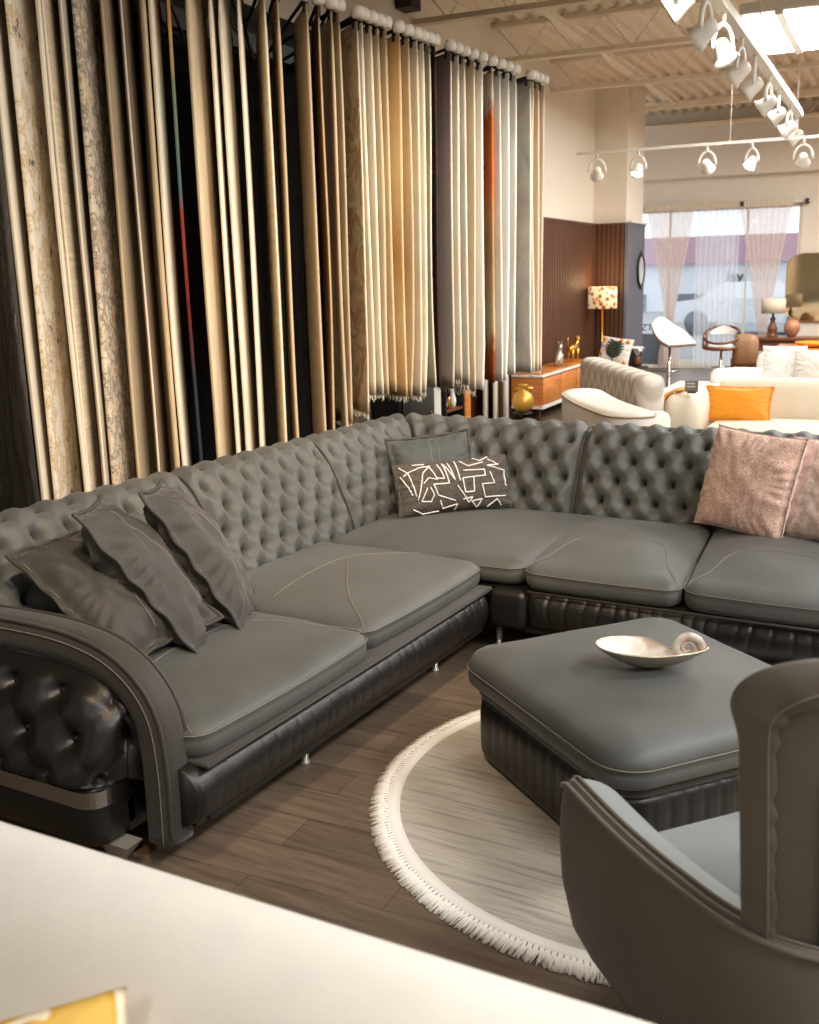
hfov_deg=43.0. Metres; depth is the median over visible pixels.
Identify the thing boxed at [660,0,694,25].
spotlight
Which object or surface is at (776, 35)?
diffuser
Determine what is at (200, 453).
sample
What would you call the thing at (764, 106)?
spotlight
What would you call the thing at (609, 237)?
wall panel
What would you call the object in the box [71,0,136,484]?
sample
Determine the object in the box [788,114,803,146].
spotlight
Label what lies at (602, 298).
floor lamp
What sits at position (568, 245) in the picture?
wall panel
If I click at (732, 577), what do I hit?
seat cushion
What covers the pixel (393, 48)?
sample
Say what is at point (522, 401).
vase
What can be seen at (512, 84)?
sample
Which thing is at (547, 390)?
sideboard
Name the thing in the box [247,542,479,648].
seat cushion
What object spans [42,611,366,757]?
seat cushion
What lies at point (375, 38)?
sample
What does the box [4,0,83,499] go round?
sample
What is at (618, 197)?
column
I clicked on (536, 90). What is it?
sample
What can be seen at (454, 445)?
throw pillow
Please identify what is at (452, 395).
vase
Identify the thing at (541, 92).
sample
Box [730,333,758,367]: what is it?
lounge chair
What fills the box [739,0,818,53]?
skylight
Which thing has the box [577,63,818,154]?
track rail
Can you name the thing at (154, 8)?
sample
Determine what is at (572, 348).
animal figurine
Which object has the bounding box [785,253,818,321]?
wall mirror
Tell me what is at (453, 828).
round rug
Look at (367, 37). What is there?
sample
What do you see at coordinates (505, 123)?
sample
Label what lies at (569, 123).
wall
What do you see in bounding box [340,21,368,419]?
sample
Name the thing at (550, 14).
ceiling beam
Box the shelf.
[447,406,462,412]
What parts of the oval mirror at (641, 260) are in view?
glass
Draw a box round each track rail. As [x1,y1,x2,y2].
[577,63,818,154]
[710,0,802,116]
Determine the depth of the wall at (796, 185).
18.11 m
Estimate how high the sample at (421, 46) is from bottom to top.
2.319 m
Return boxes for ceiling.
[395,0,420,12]
[452,0,818,115]
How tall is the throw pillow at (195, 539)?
0.599 m
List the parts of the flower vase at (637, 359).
pot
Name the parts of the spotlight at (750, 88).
stem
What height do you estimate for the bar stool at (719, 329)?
0.938 m
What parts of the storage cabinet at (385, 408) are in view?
door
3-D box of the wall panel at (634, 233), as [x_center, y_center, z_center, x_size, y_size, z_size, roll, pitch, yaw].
[3.498,-3.208,16.193,0.054,2.470,1.140,5,14,25]
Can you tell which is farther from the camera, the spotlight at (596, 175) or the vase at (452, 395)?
the spotlight at (596, 175)
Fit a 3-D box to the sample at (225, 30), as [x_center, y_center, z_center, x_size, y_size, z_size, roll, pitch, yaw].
[-0.903,-1.308,5.545,0.036,2.757,0.490,-2,13,-4]
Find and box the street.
[642,312,786,368]
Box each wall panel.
[471,217,595,419]
[593,223,624,356]
[623,222,645,369]
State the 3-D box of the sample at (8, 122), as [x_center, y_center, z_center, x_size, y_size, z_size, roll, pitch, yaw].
[-1.609,-1.018,4.371,0.037,2.741,0.496,-4,13,-12]
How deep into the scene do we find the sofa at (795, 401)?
10.36 m
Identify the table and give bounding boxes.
[0,821,652,1023]
[752,336,818,367]
[777,344,818,350]
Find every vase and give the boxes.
[447,397,451,408]
[449,389,455,406]
[512,384,533,411]
[630,346,648,368]
[784,320,799,336]
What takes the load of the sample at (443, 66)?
hanging from the display rack
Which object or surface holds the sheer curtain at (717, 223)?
hanging from the curtain rod
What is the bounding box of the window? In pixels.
[642,203,802,364]
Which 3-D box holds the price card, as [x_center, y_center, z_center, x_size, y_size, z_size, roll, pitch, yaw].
[2.670,-1.182,9.834,0.124,0.115,0.051,5,14,25]
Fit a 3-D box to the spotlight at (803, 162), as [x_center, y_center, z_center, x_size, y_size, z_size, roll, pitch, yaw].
[4.247,-3.861,11.188,0.173,0.330,0.197,-11,16,-36]
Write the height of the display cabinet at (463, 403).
0.800 m
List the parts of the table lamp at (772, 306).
lamp shade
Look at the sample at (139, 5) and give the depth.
4.88 m
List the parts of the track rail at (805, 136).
rail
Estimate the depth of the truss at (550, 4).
9.29 m
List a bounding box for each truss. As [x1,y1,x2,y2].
[411,0,614,26]
[491,0,735,62]
[550,38,818,93]
[629,67,818,112]
[645,87,818,130]
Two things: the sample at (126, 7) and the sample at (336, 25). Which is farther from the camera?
the sample at (336, 25)
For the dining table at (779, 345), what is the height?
0.612 m
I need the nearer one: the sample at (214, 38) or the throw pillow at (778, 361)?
the sample at (214, 38)
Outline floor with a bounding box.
[0,368,713,1017]
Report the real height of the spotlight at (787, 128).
0.368 m
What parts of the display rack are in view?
swing arm, panel, swing arm, header rail, swing arm, swing arm, swing arm, swing arm, swing arm, swing arm, swing arm, swing arm, swing arm, swing arm, swing arm, swing arm, swing arm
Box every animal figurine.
[554,341,562,365]
[566,335,579,361]
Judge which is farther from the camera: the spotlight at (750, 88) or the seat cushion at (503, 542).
the spotlight at (750, 88)
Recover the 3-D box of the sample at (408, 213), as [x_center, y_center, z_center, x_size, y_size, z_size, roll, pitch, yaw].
[-0.151,-1.961,7.149,0.050,2.270,0.754,-7,14,-25]
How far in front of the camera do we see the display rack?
7.18 m
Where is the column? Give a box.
[594,77,645,223]
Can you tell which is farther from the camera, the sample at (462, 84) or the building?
the building
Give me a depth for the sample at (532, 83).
8.63 m
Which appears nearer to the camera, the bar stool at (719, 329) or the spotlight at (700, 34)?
the spotlight at (700, 34)
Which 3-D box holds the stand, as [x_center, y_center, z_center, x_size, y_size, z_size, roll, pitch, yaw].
[1.290,-1.024,11.838,0.269,0.230,0.269,6,15,29]
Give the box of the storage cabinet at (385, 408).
[372,386,433,419]
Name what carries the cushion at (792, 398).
on the sofa at (795, 401)
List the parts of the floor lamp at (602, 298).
lamp shade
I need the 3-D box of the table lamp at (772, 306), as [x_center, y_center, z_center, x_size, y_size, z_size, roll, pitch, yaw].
[5.936,-3.172,16.984,0.379,0.613,0.379,6,15,29]
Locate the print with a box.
[605,338,624,360]
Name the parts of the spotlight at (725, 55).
stem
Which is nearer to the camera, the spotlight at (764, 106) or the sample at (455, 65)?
the sample at (455, 65)
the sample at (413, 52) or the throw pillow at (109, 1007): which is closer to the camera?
the throw pillow at (109, 1007)
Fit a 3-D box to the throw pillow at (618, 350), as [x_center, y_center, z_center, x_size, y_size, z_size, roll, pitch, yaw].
[2.982,-2.319,15.074,0.508,0.461,0.238,8,16,36]
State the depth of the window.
19.33 m
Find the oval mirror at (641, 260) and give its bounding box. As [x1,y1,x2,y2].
[637,251,644,289]
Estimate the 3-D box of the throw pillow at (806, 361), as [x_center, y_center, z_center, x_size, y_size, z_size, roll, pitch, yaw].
[4.980,-1.758,12.724,0.533,0.442,0.229,3,13,18]
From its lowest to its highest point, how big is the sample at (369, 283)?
2.249 m
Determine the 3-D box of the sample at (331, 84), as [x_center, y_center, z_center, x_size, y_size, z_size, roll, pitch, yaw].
[-0.449,-1.512,6.371,0.027,2.769,0.493,-4,13,-10]
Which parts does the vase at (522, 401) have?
handle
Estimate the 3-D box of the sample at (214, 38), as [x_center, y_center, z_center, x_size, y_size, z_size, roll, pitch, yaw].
[-0.953,-1.291,5.474,0.026,2.756,0.495,-3,13,-7]
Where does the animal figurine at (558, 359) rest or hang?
on the sideboard
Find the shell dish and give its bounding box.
[595,632,708,667]
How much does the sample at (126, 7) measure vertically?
2.749 m
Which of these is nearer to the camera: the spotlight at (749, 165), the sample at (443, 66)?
the sample at (443, 66)
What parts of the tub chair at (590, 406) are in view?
arm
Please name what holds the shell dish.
on the ottoman
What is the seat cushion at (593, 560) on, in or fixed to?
on the sectional sofa at (102, 737)
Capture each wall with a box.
[243,0,595,425]
[642,99,818,367]
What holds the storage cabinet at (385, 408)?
on the floor
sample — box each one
[0,0,53,500]
[0,132,39,511]
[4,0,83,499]
[35,0,88,491]
[40,0,102,490]
[58,0,111,484]
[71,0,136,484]
[99,0,156,478]
[118,0,169,472]
[134,0,179,472]
[148,0,193,465]
[166,0,202,461]
[185,0,234,457]
[208,0,243,453]
[218,0,256,450]
[237,0,265,446]
[255,0,286,442]
[271,0,298,439]
[293,3,326,433]
[309,14,352,426]
[311,7,334,429]
[326,11,347,427]
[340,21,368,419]
[358,23,375,401]
[363,26,383,400]
[372,28,388,394]
[374,34,407,402]
[378,30,396,391]
[389,41,422,401]
[400,38,413,396]
[418,43,427,398]
[424,45,436,387]
[430,48,440,387]
[432,60,475,396]
[436,52,454,386]
[451,55,462,385]
[454,58,469,390]
[474,64,484,389]
[483,67,494,382]
[483,380,488,417]
[484,71,502,381]
[493,381,497,418]
[500,73,509,379]
[503,374,508,417]
[507,75,516,374]
[515,81,531,372]
[515,82,534,376]
[516,85,544,375]
[533,84,538,370]
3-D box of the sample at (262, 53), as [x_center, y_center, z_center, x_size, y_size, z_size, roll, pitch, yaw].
[-0.766,-1.379,5.833,0.024,2.762,0.482,-4,13,-13]
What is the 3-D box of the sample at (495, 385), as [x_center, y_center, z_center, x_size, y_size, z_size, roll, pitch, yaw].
[0.989,-1.255,11.918,0.032,0.660,0.440,1,13,9]
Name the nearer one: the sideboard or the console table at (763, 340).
the sideboard
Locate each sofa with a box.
[0,412,818,859]
[580,357,666,410]
[664,353,762,392]
[664,377,818,434]
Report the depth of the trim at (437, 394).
10.19 m
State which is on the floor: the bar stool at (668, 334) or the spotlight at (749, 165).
the bar stool at (668, 334)
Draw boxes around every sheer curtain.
[645,203,695,365]
[692,200,740,366]
[738,198,793,355]
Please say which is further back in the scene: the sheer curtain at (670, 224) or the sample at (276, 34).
the sheer curtain at (670, 224)
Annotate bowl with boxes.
[795,341,818,346]
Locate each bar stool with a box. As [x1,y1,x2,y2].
[651,317,695,386]
[702,325,740,367]
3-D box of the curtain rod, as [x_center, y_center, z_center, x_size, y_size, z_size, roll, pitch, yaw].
[5.467,-5.390,18.270,3.000,0.080,0.160,5,14,25]
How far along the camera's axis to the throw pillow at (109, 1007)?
1.35 m
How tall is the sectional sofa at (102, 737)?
0.931 m
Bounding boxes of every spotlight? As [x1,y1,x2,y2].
[587,154,606,181]
[629,151,646,178]
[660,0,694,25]
[686,0,718,51]
[697,146,716,174]
[710,13,739,68]
[724,37,750,87]
[739,55,763,101]
[742,142,758,171]
[754,75,776,117]
[767,89,786,127]
[777,104,796,139]
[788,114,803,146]
[792,139,813,168]
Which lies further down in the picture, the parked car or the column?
the parked car
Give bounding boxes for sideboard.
[511,359,581,420]
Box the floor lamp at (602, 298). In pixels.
[588,286,616,344]
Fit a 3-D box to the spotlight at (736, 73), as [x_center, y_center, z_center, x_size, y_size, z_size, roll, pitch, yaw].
[2.447,-3.349,7.740,0.222,0.368,0.195,-7,14,-23]
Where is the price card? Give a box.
[685,381,698,392]
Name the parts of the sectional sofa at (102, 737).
tufted panel, arm, leg, leg, frame, rail, leg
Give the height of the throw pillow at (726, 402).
0.365 m
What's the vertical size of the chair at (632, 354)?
0.672 m
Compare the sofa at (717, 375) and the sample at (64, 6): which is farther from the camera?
the sofa at (717, 375)
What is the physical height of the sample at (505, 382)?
0.660 m
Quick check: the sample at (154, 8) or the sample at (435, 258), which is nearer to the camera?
the sample at (154, 8)
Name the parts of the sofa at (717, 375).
backrest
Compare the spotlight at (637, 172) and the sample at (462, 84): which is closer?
the sample at (462, 84)
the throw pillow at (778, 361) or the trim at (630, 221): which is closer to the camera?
the throw pillow at (778, 361)
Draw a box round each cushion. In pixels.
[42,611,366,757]
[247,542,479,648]
[332,507,584,583]
[526,515,709,606]
[658,812,739,896]
[684,528,818,627]
[705,418,818,434]
[719,377,818,419]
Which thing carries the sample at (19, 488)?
hanging from the display rack
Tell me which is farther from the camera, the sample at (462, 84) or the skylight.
the skylight
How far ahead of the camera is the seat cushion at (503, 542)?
5.31 m
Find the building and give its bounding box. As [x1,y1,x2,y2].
[643,233,797,311]
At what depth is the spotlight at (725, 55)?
6.95 m
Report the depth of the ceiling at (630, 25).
13.20 m
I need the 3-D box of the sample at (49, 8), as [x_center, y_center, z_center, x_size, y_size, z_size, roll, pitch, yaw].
[-1.470,-1.074,4.595,0.030,2.744,0.491,-3,13,-9]
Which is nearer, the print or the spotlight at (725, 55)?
the spotlight at (725, 55)
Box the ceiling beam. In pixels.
[522,0,680,103]
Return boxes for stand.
[513,411,532,419]
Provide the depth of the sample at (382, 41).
6.60 m
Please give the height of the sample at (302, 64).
2.766 m
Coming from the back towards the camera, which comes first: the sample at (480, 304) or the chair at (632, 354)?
the chair at (632, 354)
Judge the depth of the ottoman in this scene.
3.28 m
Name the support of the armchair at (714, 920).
on the floor
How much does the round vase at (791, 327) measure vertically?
0.273 m
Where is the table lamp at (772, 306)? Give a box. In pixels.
[761,298,785,336]
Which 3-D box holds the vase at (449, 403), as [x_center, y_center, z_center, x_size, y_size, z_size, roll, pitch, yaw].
[0.393,-1.111,10.569,0.080,0.119,0.079,6,15,29]
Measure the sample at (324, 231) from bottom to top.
2.768 m
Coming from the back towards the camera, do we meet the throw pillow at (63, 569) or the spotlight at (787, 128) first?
the spotlight at (787, 128)
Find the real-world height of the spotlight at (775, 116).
0.367 m
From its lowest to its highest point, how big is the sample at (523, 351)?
2.313 m
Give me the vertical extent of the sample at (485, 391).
0.660 m
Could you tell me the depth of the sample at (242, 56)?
5.46 m
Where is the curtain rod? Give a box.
[643,198,811,209]
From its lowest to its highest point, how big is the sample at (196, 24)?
2.754 m
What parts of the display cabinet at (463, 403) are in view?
panel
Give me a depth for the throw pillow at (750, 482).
5.05 m
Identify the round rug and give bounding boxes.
[369,709,610,986]
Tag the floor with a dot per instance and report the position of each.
(301, 842)
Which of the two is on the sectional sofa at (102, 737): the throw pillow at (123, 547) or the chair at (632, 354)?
the throw pillow at (123, 547)
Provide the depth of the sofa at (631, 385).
10.33 m
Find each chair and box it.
[561,388,670,430]
[628,349,641,365]
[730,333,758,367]
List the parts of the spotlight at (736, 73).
stem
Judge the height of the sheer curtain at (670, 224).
2.880 m
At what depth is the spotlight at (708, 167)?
11.58 m
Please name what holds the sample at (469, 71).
hanging from the display rack
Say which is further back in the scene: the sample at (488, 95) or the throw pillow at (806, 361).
the throw pillow at (806, 361)
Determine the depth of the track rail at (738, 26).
8.34 m
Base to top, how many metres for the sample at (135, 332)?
2.748 m
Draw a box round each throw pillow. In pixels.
[0,985,127,1023]
[4,530,224,654]
[71,494,205,653]
[138,478,255,629]
[384,428,471,513]
[391,454,512,518]
[599,336,633,365]
[694,424,808,537]
[706,385,774,421]
[761,346,807,377]
[783,435,818,539]
[794,350,818,378]
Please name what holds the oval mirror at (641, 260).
attached to the wall panel at (634, 233)
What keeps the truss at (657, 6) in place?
attached to the wall
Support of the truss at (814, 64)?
attached to the wall
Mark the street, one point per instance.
(685, 353)
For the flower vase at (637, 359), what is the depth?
15.08 m
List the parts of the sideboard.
leg, door, door, door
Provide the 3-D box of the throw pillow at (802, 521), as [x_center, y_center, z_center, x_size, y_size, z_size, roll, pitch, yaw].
[2.003,-0.095,4.921,0.249,0.476,0.504,-11,16,-38]
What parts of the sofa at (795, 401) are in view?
arm trim, arm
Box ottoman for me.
[467,617,770,831]
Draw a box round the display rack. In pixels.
[0,0,548,500]
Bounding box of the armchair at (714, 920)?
[559,658,818,1023]
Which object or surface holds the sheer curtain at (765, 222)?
hanging from the curtain rod
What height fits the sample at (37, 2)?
2.744 m
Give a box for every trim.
[434,387,440,414]
[628,220,647,224]
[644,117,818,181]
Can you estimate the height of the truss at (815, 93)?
0.410 m
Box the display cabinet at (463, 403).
[441,386,470,417]
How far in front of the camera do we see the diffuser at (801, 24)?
9.47 m
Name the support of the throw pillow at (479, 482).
on the sectional sofa at (102, 737)
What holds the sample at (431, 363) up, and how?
hanging from the display rack
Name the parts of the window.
panel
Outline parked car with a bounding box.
[664,279,792,333]
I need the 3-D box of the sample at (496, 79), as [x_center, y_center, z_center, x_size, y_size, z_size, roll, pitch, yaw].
[0.544,-2.240,8.362,0.022,2.327,0.744,-8,14,-27]
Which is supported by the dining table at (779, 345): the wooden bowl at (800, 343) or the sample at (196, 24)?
the wooden bowl at (800, 343)
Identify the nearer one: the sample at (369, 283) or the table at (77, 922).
the table at (77, 922)
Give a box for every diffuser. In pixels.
[743,12,793,53]
[784,7,818,50]
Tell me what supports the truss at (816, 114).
attached to the ceiling at (630, 25)

